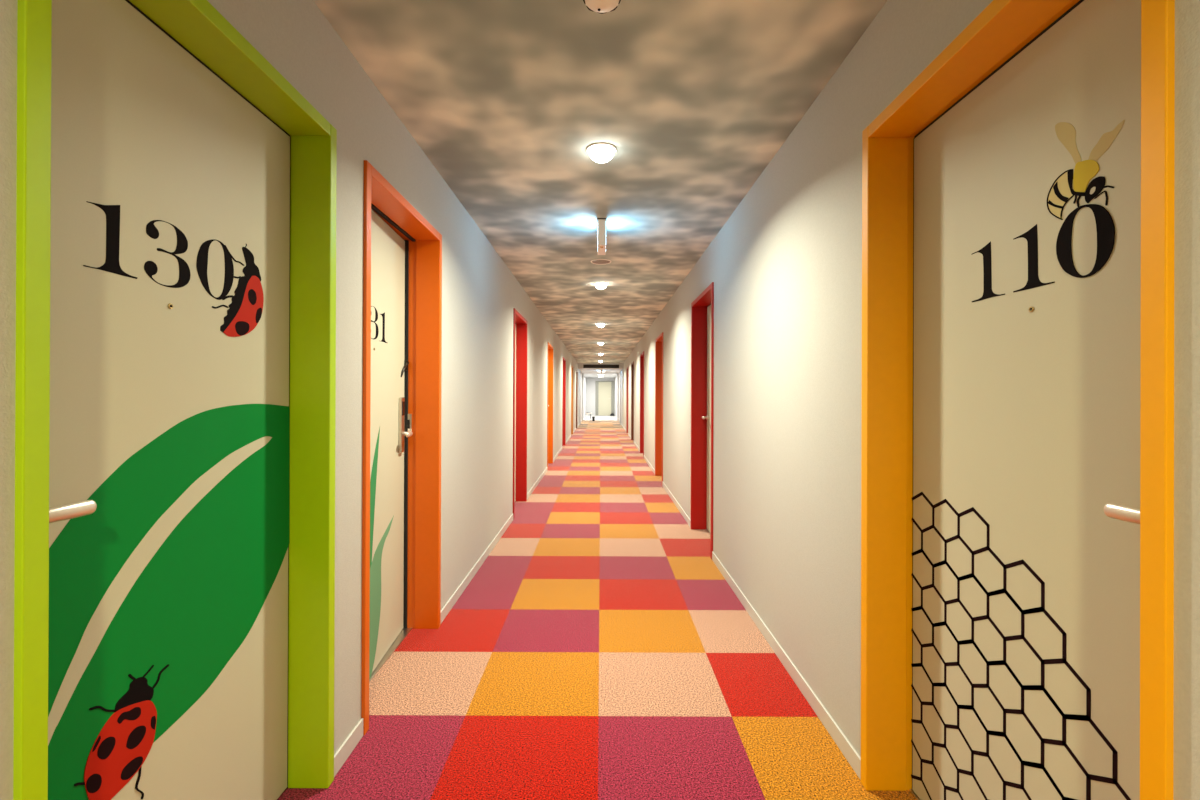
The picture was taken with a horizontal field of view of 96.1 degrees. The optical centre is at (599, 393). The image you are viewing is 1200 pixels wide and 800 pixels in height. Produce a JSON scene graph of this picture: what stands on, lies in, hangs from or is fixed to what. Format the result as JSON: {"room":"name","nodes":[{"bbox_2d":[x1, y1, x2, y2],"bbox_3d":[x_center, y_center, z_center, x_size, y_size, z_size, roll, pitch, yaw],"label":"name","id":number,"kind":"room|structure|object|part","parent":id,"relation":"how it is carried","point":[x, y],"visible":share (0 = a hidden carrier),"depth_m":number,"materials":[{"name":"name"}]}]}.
{"room":"hotel corridor","nodes":[
{"label":"hotel corridor","id":0,"kind":"room"},
{"bbox_2d":[0,0,585,799],"bbox_3d":[-0.951,0.053,14.101,0.250,2.353,33.400,0,0,0],"label":"wall","id":1,"kind":"structure","parent":0,"point":[480,293],"depth_m":1.88,"materials":[{"name":"paint"}]},
{"bbox_2d":[13,0,336,799],"bbox_3d":[-0.944,0.190,1.232,0.232,2.035,0.914,0,0,0],"label":"door","id":2,"kind":"structure","parent":1,"relation":"in","point":[175,370],"depth_m":1.18,"materials":[{"name":"paint"}]},
{"bbox_3d":[-0.920,0.200,0.898,0.060,0.052,0.122,0,0,0],"label":"lever handle","id":3,"kind":"part","parent":2,"relation":"part of","materials":[{"name":"beige"}]},
{"bbox_2d":[74,664,168,799],"bbox_3d":[-0.950,0.705,1.082,0.002,0.277,0.214,0,0,0],"label":"print","id":4,"kind":"object","parent":2,"relation":"attached to","point":[121,724],"depth_m":1.08,"materials":[{"name":"red"}]},
{"bbox_2d":[48,404,289,799],"bbox_3d":[-0.950,0.392,1.235,0.001,0.728,0.827,0,0,0],"label":"print","id":5,"kind":"object","parent":2,"relation":"attached to","point":[165,598],"depth_m":1.15,"materials":[{"name":"green"}]},
{"bbox_2d":[212,244,263,336],"bbox_3d":[-0.947,-0.273,1.416,0.002,0.255,0.201,0,0,0],"label":"print","id":6,"kind":"object","parent":2,"relation":"attached to","point":[237,269],"depth_m":1.41,"materials":[{"name":"red"}]},
{"bbox_2d":[361,160,441,734],"bbox_3d":[-0.943,0.222,2.359,0.232,2.095,0.904,0,0,0],"label":"door","id":7,"kind":"structure","parent":1,"relation":"in","point":[402,251],"depth_m":2.64,"materials":[{"name":"orange paint"}]},
{"bbox_2d":[370,428,379,566],"bbox_3d":[-0.974,0.517,2.305,0.001,0.744,0.184,0,0,-4],"label":"print","id":8,"kind":"object","parent":7,"relation":"attached to","point":[374,467],"depth_m":2.31},
{"bbox_2d":[369,516,393,678],"bbox_3d":[-0.981,0.927,2.399,0.001,0.683,0.401,0,0,-4],"label":"print","id":9,"kind":"object","parent":7,"relation":"attached to","point":[375,569],"depth_m":2.35},
{"bbox_3d":[-0.990,0.157,2.692,0.018,0.275,0.050,0,0,-4],"label":"lock plate","id":10,"kind":"part","parent":7,"relation":"part of","materials":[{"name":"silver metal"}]},
{"bbox_3d":[-1.024,0.210,2.767,0.040,0.200,0.002,0,0,-4],"label":"latch plate","id":11,"kind":"part","parent":7,"relation":"part of","materials":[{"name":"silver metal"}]},
{"bbox_3d":[-0.968,0.203,2.688,0.060,0.052,0.122,0,0,-4],"label":"lever handle","id":12,"kind":"part","parent":7,"relation":"part of","materials":[{"name":"beige"}]},
{"bbox_3d":[-0.987,0.158,2.774,0.035,0.105,0.010,0,0,0],"label":"strike plate","id":13,"kind":"part","parent":7,"relation":"part of","materials":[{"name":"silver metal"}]},
{"bbox_2d":[334,420,581,776],"bbox_3d":[-0.829,1.193,10.999,0.008,0.063,27.200,0,0,0],"label":"baseboard","id":14,"kind":"structure","parent":1,"relation":"attached to","point":[355,736],"depth_m":3.07,"materials":[{"name":"grey wood"}]},
{"bbox_2d":[513,308,527,519],"bbox_3d":[-0.940,0.198,5.641,0.232,2.035,0.916,0,0,0],"label":"door","id":15,"kind":"structure","parent":1,"relation":"in","point":[520,324],"depth_m":6.06,"materials":[{"name":"red paint"}]},
{"bbox_2d":[547,342,552,466],"bbox_3d":[-0.936,0.203,8.981,0.232,2.035,0.916,0,0,0],"label":"door","id":16,"kind":"structure","parent":1,"relation":"in","point":[550,347],"depth_m":9.40,"materials":[{"name":"orange paint"}]},
{"bbox_2d":[562,357,565,445],"bbox_3d":[-0.932,0.209,12.361,0.232,2.035,0.916,0,0,0],"label":"door","id":17,"kind":"structure","parent":1,"relation":"in","point":[564,359],"depth_m":12.78,"materials":[{"name":"paint"}]},
{"bbox_2d":[571,365,572,435],"bbox_3d":[-0.928,0.215,15.871,0.232,2.035,0.916,0,0,0],"label":"door","id":18,"kind":"structure","parent":1,"relation":"in","point":[571,365],"depth_m":15.44,"materials":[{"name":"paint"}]},
{"bbox_2d":[576,370,577,427],"bbox_3d":[-0.925,0.220,18.861,0.232,2.035,0.896,0,0,0],"label":"door","id":19,"kind":"structure","parent":1,"relation":"in","point":[576,370],"depth_m":19.27,"materials":[{"name":"brown paint"}]},
{"bbox_2d":[579,371,580,423],"bbox_3d":[-0.798,0.163,21.691,0.040,2.160,0.180,0,0,0],"label":"post","id":20,"kind":"object","parent":1,"relation":"attached to","point":[580,371],"visible":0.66,"depth_m":21.60,"materials":[{"name":"grey paint"}]},
{"bbox_2d":[582,374,583,419],"bbox_3d":[-0.789,0.168,24.941,0.050,2.160,0.180,0,0,0],"label":"post","id":21,"kind":"object","parent":1,"relation":"attached to","point":[582,374],"visible":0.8,"depth_m":24.85,"materials":[{"name":"grey paint"}]},
{"bbox_2d":[277,415,916,799],"bbox_3d":[-0.089,1.232,13.962,2.400,0.001,33.872,0,0,0],"label":"floor","id":22,"kind":"structure","parent":0,"point":[599,650],"depth_m":2.24,"materials":[{"name":"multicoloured carpet"}]},
{"bbox_2d":[313,0,887,362],"bbox_3d":[0.013,-1.160,8.502,2.200,0.060,22.400,0,0,0],"label":"ceiling","id":23,"kind":"structure","parent":0,"point":[506,99],"depth_m":2.20,"materials":[{"name":"paint"}]},
{"bbox_2d":[578,363,622,367],"bbox_3d":[0.018,-1.014,19.652,1.669,0.193,0.100,0,0,0],"label":"beam","id":24,"kind":"structure","parent":23,"relation":"attached to","point":[580,365],"depth_m":19.60,"materials":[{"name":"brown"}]},
{"bbox_2d":[583,365,618,367],"bbox_3d":[0.045,-0.983,19.595,1.300,0.126,0.014,0,0,0],"label":"slot vent","id":25,"kind":"object","parent":24,"relation":"attached to","point":[584,366],"visible":1,"depth_m":19.60,"materials":[{"name":"black metal"}]},
{"bbox_2d":[590,259,611,264],"bbox_3d":[0.009,-1.133,4.642,0.182,0.007,0.182,0,0,0],"label":"ceiling speaker","id":26,"kind":"object","parent":23,"relation":"attached to","point":[595,261],"visible":1,"depth_m":4.63,"materials":[{"name":"white plastic"}]},
{"bbox_2d":[592,260,609,263],"bbox_3d":[0.009,-1.134,4.642,0.156,0.004,0.156,0,0,0],"label":"grille","id":27,"kind":"object","parent":26,"relation":"attached to","point":[593,261],"depth_m":4.63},
{"bbox_2d":[594,283,607,288],"bbox_3d":[0.010,-1.107,5.592,0.144,0.056,0.144,0,0,0],"label":"recessed light","id":28,"kind":"object","parent":23,"relation":"in","point":[598,285],"visible":1,"depth_m":5.55,"materials":[{"name":"white glass"}]},
{"bbox_2d":[586,142,616,162],"bbox_3d":[0.007,-1.112,2.522,0.144,0.056,0.144,0,0,0],"label":"recessed light","id":29,"kind":"object","parent":23,"relation":"in","point":[600,152],"visible":1,"depth_m":2.48,"materials":[{"name":"white"}]},
{"bbox_2d":[597,218,605,254],"bbox_3d":[0.012,-1.049,3.627,0.060,0.179,0.254,0,0,0],"label":"hanging sign","id":30,"kind":"object","parent":23,"relation":"hanging from","point":[601,222],"visible":1,"depth_m":3.50,"materials":[{"name":"grey metal"}]},
{"bbox_2d":[583,0,620,13],"bbox_3d":[0.006,-1.119,1.517,0.120,0.046,0.120,0,0,0],"label":"smoke detector","id":31,"kind":"object","parent":23,"relation":"attached to","point":[599,6],"visible":1,"depth_m":1.53,"materials":[{"name":"white plastic"}]},
{"bbox_2d":[586,378,614,414],"bbox_3d":[0.027,0.181,30.850,1.669,2.160,0.100,0,0,0],"label":"wall","id":32,"kind":"structure","parent":0,"point":[590,382],"depth_m":30.80,"materials":[{"name":"grey paint"}]},
{"bbox_2d":[595,381,613,414],"bbox_3d":[0.278,0.272,30.831,1.070,1.980,0.136,0,0,0],"label":"door","id":33,"kind":"structure","parent":32,"relation":"in","point":[604,399],"depth_m":30.83,"materials":[{"name":"grey paint"}]},
{"bbox_2d":[578,368,622,377],"bbox_3d":[0.031,-0.938,25.302,2.200,0.060,11.200,0,0,0],"label":"ceiling","id":34,"kind":"structure","parent":0,"point":[588,372],"depth_m":23.49,"materials":[{"name":"grey paint"}]},
{"bbox_2d":[615,0,1199,799],"bbox_3d":[0.968,0.060,14.099,0.250,2.353,33.400,0,0,0],"label":"wall","id":35,"kind":"structure","parent":0,"point":[785,268],"depth_m":2.05,"materials":[{"name":"paint"}]},
{"bbox_2d":[617,374,618,420],"bbox_3d":[0.829,0.174,24.939,0.050,2.160,0.180,0,0,0],"label":"post","id":36,"kind":"object","parent":35,"relation":"attached to","point":[617,374],"visible":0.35,"depth_m":24.85,"materials":[{"name":"grey paint"}]},
{"bbox_2d":[620,371,620,424],"bbox_3d":[0.831,0.169,21.689,0.040,2.160,0.180,0,0,0],"label":"post","id":37,"kind":"object","parent":35,"relation":"attached to","point":[620,371],"visible":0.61,"depth_m":21.60,"materials":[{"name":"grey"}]},
{"bbox_2d":[626,367,627,432],"bbox_3d":[0.949,0.223,16.524,0.232,2.035,0.926,0,0,0],"label":"door","id":38,"kind":"structure","parent":35,"relation":"in","point":[627,367],"depth_m":16.95,"materials":[{"name":"paint"}]},
{"bbox_2d":[631,361,633,439],"bbox_3d":[0.946,0.218,13.889,0.232,2.035,0.916,0,0,0],"label":"door","id":39,"kind":"structure","parent":35,"relation":"in","point":[632,363],"depth_m":14.31,"materials":[{"name":"brown paint"}]},
{"bbox_2d":[640,351,643,456],"bbox_3d":[0.943,0.213,10.709,0.232,2.035,0.916,0,0,0],"label":"door","id":40,"kind":"structure","parent":35,"relation":"in","point":[642,353],"depth_m":11.13,"materials":[{"name":"paint"}]},
{"bbox_2d":[655,332,662,480],"bbox_3d":[0.939,0.207,7.594,0.232,2.035,0.926,0,0,0],"label":"door","id":41,"kind":"structure","parent":35,"relation":"in","point":[659,340],"depth_m":8.02,"materials":[{"name":"orange paint"}]},
{"bbox_2d":[690,282,713,559],"bbox_3d":[0.936,0.202,4.411,0.232,2.035,0.921,0,0,0],"label":"door","id":42,"kind":"structure","parent":35,"relation":"in","point":[702,307],"depth_m":4.83,"materials":[{"name":"red paint"}]},
{"bbox_2d":[618,420,860,779],"bbox_3d":[0.832,1.199,10.997,0.008,0.063,27.200,0,0,0],"label":"baseboard","id":43,"kind":"structure","parent":35,"relation":"attached to","point":[835,732],"depth_m":2.28,"materials":[{"name":"grey wood"}]},
{"bbox_2d":[861,0,1174,799],"bbox_3d":[0.932,0.197,1.230,0.232,2.035,0.912,0,0,0],"label":"door","id":44,"kind":"structure","parent":35,"relation":"in","point":[1017,427],"depth_m":1.20,"materials":[{"name":"orange paint"}]},
{"bbox_2d":[911,492,1130,799],"bbox_3d":[0.951,0.746,1.211,0.001,0.913,0.875,0,0,0],"label":"print","id":45,"kind":"object","parent":44,"relation":"on","point":[1021,625],"depth_m":1.24,"materials":[{"name":"black"}]},
{"bbox_2d":[1047,120,1124,219],"bbox_3d":[0.954,-0.459,1.067,0.002,0.210,0.170,0,0,0],"label":"print","id":46,"kind":"object","parent":44,"relation":"on","point":[1086,158],"depth_m":1.06,"materials":[{"name":"beige"}]},
{"bbox_3d":[0.923,0.206,0.901,0.060,0.052,0.122,0,0,0],"label":"lever handle","id":47,"kind":"part","parent":44,"relation":"part of","materials":[{"name":"beige"}]}
]}

